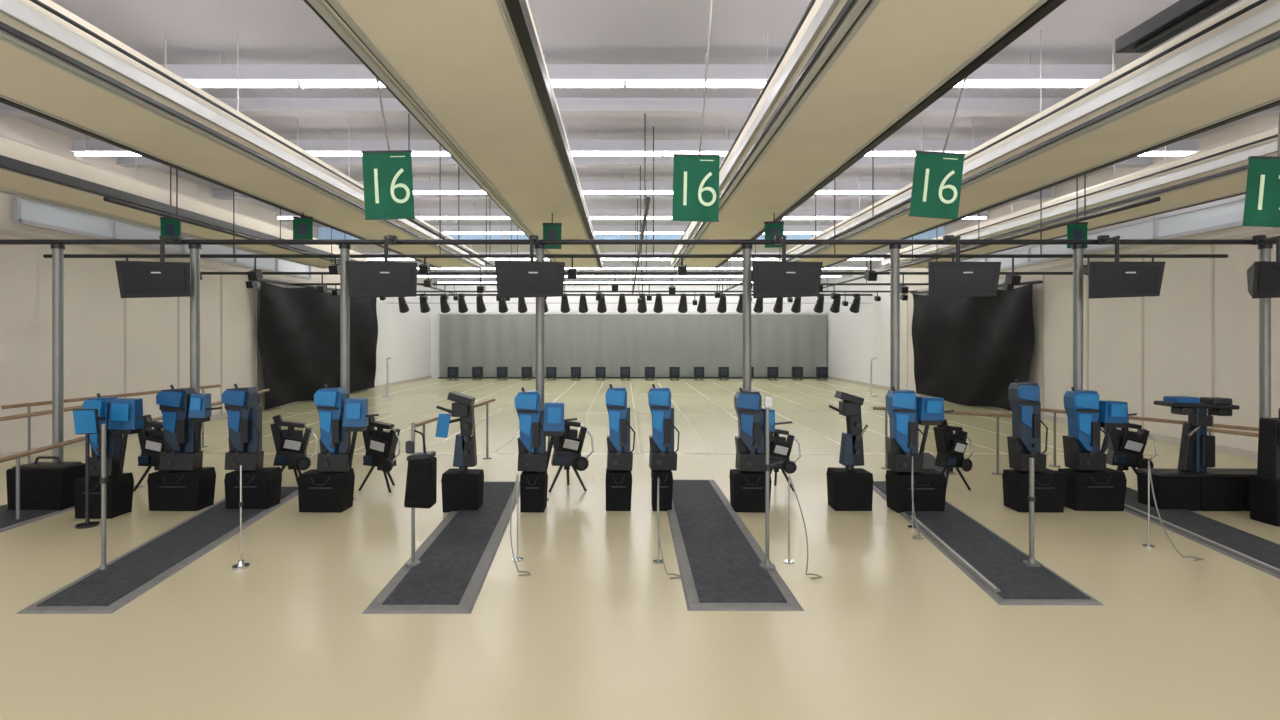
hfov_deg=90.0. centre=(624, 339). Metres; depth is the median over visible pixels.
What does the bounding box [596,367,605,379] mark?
target
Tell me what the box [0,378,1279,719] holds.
floor
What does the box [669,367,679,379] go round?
target
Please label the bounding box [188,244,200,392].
steel post
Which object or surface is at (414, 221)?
conduit
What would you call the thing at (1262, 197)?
number sign
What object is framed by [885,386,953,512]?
stand
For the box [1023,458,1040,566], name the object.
stand
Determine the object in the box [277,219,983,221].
joist
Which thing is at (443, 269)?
strip light
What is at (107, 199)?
conduit
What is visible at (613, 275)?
strip light
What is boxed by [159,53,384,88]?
strip light
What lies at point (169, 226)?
sign
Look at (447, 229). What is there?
strip light
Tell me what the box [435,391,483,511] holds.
stand
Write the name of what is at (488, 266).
strip light
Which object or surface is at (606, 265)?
strip light
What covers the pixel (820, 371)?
target
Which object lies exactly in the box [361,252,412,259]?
strip light
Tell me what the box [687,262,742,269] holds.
strip light
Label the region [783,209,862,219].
strip light
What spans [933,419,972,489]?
monitor
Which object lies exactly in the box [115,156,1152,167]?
joist
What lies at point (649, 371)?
target
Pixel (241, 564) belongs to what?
stand
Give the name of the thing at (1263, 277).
monitor
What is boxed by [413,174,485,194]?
strip light
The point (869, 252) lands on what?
strip light
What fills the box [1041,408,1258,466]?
rail
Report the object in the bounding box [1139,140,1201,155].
strip light
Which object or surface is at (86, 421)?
display
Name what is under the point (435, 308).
wall
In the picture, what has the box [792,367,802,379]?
target
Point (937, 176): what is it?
number sign
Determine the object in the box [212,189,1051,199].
joist
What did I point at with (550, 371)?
target
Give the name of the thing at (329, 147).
strip light
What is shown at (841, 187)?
strip light
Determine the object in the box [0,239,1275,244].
horizontal beam
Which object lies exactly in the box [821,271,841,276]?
strip light
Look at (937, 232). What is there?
ceiling light
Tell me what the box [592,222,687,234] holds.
strip light
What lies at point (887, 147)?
strip light
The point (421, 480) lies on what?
stand
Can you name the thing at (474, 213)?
strip light
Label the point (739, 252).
strip light
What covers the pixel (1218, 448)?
baseboard
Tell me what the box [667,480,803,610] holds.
rubber floor mat
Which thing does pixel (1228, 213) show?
window
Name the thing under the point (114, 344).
wall
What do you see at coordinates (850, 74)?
ceiling baffle
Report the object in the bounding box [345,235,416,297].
monitor
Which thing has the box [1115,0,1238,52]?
cable tray
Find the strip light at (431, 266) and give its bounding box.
[431,266,475,269]
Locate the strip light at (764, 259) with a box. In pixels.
[751,252,781,260]
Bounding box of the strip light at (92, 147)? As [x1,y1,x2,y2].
[69,140,139,156]
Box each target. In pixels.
[447,367,458,379]
[472,367,482,379]
[497,367,507,379]
[521,367,531,379]
[546,367,556,379]
[571,367,580,379]
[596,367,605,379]
[620,367,629,379]
[645,367,654,379]
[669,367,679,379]
[694,367,703,379]
[718,367,728,379]
[751,367,753,379]
[767,367,777,379]
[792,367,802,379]
[816,367,827,379]
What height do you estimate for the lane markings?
0.002 m
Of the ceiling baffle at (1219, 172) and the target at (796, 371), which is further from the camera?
the target at (796, 371)
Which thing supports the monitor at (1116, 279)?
attached to the horizontal beam at (2, 241)
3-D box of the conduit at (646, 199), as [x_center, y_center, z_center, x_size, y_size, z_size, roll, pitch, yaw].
[0.250,-2.162,13.954,0.052,1.336,14.108,0,0,0]
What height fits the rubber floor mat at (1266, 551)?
0.022 m
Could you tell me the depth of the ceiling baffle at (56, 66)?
5.38 m
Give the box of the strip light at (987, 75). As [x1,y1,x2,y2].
[955,53,1116,86]
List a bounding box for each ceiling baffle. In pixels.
[0,0,485,268]
[0,134,366,268]
[303,0,602,268]
[669,0,1066,268]
[775,0,1279,268]
[880,125,1277,268]
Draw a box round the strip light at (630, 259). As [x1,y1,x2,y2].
[600,252,672,260]
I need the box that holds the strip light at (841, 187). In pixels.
[816,181,912,194]
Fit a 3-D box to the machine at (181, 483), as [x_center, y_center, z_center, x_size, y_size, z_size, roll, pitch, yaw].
[-4.134,1.015,6.090,0.659,1.179,0.290,0,0,0]
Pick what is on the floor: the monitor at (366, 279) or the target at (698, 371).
the target at (698, 371)
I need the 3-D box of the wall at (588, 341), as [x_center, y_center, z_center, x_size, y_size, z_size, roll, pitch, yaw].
[0.340,0.225,26.790,16.280,2.750,0.380,0,0,0]
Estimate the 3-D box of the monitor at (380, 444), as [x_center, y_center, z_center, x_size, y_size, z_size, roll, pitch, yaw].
[-2.576,1.203,6.888,0.474,0.806,0.343,0,0,11]
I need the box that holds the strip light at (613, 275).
[577,269,742,276]
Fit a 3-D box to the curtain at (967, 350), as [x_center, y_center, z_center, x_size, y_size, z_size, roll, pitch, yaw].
[8.379,0.095,15.800,0.242,2.990,5.802,0,0,0]
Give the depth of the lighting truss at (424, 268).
8.99 m
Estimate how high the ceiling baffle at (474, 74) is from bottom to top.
1.230 m
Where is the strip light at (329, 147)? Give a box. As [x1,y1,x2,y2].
[288,131,449,155]
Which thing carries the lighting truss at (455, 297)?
hanging from the ceiling
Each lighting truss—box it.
[43,126,1227,284]
[201,180,1072,293]
[292,222,928,300]
[380,267,917,305]
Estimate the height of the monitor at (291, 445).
0.806 m
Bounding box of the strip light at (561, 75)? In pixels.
[546,53,775,88]
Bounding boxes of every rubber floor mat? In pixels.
[0,486,143,532]
[16,487,297,613]
[362,481,519,613]
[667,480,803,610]
[873,481,1102,604]
[1055,470,1279,578]
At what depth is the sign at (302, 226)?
9.05 m
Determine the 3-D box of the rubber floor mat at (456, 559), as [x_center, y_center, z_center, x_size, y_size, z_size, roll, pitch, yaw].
[-1.290,1.589,5.470,0.640,0.022,3.489,0,0,-2]
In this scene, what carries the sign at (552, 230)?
hanging from the ceiling
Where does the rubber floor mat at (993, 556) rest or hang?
on the floor
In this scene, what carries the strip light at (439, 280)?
hanging from the ceiling
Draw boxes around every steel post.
[51,244,64,461]
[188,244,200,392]
[339,244,354,499]
[534,244,548,500]
[741,244,752,390]
[885,244,900,498]
[1071,244,1084,390]
[1257,244,1272,417]
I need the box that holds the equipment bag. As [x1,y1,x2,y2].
[6,456,84,509]
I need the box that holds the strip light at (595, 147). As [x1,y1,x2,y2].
[568,131,733,156]
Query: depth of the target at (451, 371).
25.40 m
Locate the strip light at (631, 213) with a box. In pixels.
[588,203,672,219]
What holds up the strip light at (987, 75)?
hanging from the ceiling
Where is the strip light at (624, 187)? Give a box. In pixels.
[580,174,672,193]
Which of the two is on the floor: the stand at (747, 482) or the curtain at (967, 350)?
the stand at (747, 482)
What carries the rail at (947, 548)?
on the rubber floor mat at (993, 556)
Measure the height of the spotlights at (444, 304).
1.669 m
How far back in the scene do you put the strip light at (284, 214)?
13.94 m
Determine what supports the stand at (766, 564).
on the rubber floor mat at (719, 559)
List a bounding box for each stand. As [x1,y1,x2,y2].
[73,393,148,518]
[93,424,107,571]
[221,384,281,509]
[232,465,249,569]
[297,384,378,512]
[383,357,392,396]
[404,423,436,567]
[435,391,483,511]
[515,387,576,512]
[605,384,634,510]
[648,384,679,510]
[729,387,791,512]
[759,397,782,569]
[826,391,873,510]
[866,357,876,396]
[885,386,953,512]
[1002,379,1065,512]
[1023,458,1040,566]
[1136,396,1256,510]
[1249,408,1279,525]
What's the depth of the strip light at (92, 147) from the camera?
9.14 m
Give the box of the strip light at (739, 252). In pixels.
[730,252,742,259]
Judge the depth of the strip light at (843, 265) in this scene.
20.24 m
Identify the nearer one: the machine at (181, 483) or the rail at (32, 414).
the machine at (181, 483)
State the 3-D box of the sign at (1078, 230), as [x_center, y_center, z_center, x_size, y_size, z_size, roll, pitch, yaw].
[6.400,-2.150,9.060,0.270,1.700,0.030,0,0,6]
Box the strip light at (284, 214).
[275,209,297,219]
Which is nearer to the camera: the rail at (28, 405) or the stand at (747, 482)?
the stand at (747, 482)
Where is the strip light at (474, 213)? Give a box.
[414,203,509,219]
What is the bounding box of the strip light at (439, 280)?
[437,277,752,282]
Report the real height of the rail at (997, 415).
0.772 m
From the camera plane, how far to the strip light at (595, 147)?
9.14 m
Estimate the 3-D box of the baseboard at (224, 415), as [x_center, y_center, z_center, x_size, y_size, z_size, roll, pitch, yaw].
[-8.185,1.550,12.000,0.030,0.100,30.000,0,0,0]
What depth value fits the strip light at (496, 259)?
17.94 m
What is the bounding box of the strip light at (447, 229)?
[431,222,523,234]
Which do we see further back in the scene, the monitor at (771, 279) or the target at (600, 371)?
the target at (600, 371)
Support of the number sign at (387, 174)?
hanging from the ceiling
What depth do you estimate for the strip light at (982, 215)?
13.94 m
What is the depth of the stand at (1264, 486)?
5.59 m
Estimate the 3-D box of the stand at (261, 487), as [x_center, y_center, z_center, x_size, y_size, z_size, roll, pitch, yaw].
[-3.551,1.010,6.089,0.436,1.188,0.289,0,0,0]
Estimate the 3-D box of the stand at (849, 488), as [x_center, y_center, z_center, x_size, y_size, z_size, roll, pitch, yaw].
[2.117,1.043,6.100,0.410,1.114,0.258,0,0,0]
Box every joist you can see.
[0,98,1279,115]
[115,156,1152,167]
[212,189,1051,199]
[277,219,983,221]
[417,270,851,276]
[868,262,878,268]
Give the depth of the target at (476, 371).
25.40 m
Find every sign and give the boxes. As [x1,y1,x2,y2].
[160,214,180,237]
[170,167,170,204]
[292,213,312,238]
[361,78,414,219]
[543,213,561,248]
[672,0,719,221]
[764,213,783,247]
[909,77,966,219]
[1067,177,1087,247]
[1242,111,1279,226]
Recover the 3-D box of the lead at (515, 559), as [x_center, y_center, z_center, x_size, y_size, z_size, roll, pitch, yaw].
[-0.749,1.285,4.501,0.112,0.630,0.382,0,0,-18]
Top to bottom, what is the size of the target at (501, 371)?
0.530 m
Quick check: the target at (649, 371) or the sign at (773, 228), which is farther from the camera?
the target at (649, 371)
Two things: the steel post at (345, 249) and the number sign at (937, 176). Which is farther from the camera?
the steel post at (345, 249)
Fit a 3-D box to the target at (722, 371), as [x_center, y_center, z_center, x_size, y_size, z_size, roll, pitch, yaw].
[3.930,1.335,25.500,0.400,0.530,0.240,0,0,0]
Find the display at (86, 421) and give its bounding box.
[73,409,99,528]
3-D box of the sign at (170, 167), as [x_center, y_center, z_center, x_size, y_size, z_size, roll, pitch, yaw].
[-6.425,-2.177,9.061,0.005,0.523,0.030,0,0,-6]
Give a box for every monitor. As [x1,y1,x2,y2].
[115,235,190,297]
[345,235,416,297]
[495,235,564,297]
[752,235,822,297]
[928,235,1000,298]
[933,419,972,489]
[1088,235,1164,298]
[1247,235,1279,298]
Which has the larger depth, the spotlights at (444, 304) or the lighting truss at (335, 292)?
the spotlights at (444, 304)
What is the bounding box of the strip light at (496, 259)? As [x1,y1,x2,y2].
[477,248,535,260]
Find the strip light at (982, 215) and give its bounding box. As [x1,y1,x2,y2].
[963,210,988,219]
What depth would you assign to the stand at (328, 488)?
5.94 m
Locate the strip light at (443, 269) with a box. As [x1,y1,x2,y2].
[417,269,495,276]
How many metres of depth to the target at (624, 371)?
25.40 m
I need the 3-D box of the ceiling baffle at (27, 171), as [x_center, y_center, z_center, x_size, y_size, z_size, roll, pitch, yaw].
[-7.020,-2.385,7.000,1.229,1.230,18.000,0,0,0]
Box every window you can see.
[13,196,311,278]
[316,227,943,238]
[960,194,1245,270]
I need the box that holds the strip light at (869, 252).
[849,252,889,259]
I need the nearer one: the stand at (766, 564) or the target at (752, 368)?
the stand at (766, 564)
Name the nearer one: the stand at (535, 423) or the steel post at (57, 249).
the stand at (535, 423)
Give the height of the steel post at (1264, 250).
2.552 m
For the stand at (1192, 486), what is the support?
on the floor
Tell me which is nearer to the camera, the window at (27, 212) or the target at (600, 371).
the window at (27, 212)
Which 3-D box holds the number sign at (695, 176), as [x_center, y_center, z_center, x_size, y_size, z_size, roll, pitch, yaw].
[0.527,-1.927,4.599,0.337,2.146,0.026,1,0,0]
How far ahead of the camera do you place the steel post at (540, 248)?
6.36 m
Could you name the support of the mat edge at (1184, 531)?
on the rubber floor mat at (1266, 551)
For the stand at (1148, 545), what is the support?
on the floor
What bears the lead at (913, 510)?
on the floor
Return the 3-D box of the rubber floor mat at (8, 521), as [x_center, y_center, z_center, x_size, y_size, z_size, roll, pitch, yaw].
[-5.600,1.589,5.700,0.799,0.022,2.633,0,0,-2]
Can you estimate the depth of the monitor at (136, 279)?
6.00 m
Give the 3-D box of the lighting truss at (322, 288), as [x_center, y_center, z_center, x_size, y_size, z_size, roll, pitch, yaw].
[0.150,-1.911,12.000,16.620,2.177,0.188,0,0,0]
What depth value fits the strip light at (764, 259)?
17.94 m
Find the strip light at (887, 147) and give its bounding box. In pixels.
[865,140,988,155]
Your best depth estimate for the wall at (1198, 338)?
10.43 m
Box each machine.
[147,385,221,510]
[1058,387,1136,510]
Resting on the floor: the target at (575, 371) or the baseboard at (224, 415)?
the target at (575, 371)
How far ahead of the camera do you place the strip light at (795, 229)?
15.94 m
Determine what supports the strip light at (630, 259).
hanging from the ceiling
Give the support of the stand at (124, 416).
on the floor
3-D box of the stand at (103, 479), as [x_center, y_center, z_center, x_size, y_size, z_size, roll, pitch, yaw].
[-3.600,1.090,4.420,0.110,1.020,0.110,0,0,0]
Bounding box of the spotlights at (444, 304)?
[386,269,872,312]
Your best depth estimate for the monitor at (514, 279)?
6.00 m
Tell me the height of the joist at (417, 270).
0.220 m
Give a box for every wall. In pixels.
[0,116,430,453]
[431,278,825,377]
[826,116,1279,451]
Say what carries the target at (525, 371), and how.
on the floor
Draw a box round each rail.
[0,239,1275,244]
[0,389,269,519]
[0,405,81,420]
[1,384,220,462]
[415,398,494,458]
[873,406,1011,474]
[909,515,1000,592]
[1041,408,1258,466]
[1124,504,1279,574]
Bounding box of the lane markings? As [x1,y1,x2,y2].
[125,383,1178,453]
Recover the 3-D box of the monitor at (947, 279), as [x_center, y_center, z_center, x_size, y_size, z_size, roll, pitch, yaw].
[3.191,-0.714,6.169,0.654,0.642,0.391,0,0,5]
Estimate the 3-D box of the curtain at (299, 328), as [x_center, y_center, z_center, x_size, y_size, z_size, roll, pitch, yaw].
[-8.079,0.045,17.400,0.242,3.090,7.001,0,0,0]
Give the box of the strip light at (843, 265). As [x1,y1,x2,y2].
[824,262,868,268]
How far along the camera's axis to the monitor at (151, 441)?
6.78 m
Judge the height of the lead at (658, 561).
0.610 m
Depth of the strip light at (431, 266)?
20.28 m
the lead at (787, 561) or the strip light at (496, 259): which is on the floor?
the lead at (787, 561)
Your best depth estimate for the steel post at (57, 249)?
6.37 m
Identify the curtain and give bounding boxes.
[257,279,377,409]
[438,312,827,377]
[911,280,1042,410]
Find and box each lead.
[510,474,530,575]
[653,478,681,578]
[784,475,822,578]
[908,456,923,538]
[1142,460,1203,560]
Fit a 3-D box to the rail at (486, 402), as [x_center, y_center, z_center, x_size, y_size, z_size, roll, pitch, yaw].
[-2.100,1.199,8.050,0.120,0.802,1.620,0,0,22]
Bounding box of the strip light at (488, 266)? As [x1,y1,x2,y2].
[482,262,494,268]
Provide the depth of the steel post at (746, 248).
6.36 m
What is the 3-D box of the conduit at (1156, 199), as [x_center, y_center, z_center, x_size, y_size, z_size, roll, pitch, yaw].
[5.750,-2.162,13.954,0.052,1.336,14.108,0,0,0]
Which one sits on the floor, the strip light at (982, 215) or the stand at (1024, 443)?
the stand at (1024, 443)
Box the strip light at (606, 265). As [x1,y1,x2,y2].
[577,260,676,269]
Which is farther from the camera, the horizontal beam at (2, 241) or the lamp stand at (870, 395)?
the lamp stand at (870, 395)
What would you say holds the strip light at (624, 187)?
hanging from the ceiling
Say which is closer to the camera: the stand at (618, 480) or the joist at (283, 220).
the stand at (618, 480)
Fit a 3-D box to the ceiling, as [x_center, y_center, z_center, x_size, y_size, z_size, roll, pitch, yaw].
[0.150,-2.875,12.100,17.100,0.550,30.200,0,0,0]
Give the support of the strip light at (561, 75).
hanging from the ceiling
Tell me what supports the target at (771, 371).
on the floor
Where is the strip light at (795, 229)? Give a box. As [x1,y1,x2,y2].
[784,222,833,233]
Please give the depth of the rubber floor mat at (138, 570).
4.52 m
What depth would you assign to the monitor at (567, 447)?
6.78 m
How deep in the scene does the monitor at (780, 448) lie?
6.79 m
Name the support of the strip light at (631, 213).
hanging from the ceiling
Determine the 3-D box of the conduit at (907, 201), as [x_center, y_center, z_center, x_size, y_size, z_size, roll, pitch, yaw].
[3.100,-2.162,13.954,0.052,1.336,14.108,0,0,0]
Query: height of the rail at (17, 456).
0.872 m
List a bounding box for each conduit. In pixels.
[103,169,454,293]
[407,113,511,267]
[632,113,650,293]
[719,149,910,293]
[823,175,1160,287]
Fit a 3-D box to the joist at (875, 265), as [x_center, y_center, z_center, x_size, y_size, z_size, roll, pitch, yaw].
[0.150,-2.490,21.500,16.700,0.220,0.160,0,0,0]
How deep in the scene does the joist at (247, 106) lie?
7.93 m
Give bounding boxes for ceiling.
[14,0,1257,277]
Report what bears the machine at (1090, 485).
on the floor
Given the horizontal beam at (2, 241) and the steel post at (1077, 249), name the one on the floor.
the steel post at (1077, 249)
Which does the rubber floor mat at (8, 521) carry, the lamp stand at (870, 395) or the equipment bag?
the equipment bag
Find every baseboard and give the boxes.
[0,376,430,460]
[828,376,1257,458]
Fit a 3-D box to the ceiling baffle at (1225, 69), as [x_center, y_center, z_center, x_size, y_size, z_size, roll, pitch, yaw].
[4.361,-2.385,7.000,1.229,1.230,18.000,0,0,0]
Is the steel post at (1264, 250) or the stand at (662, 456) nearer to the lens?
the stand at (662, 456)

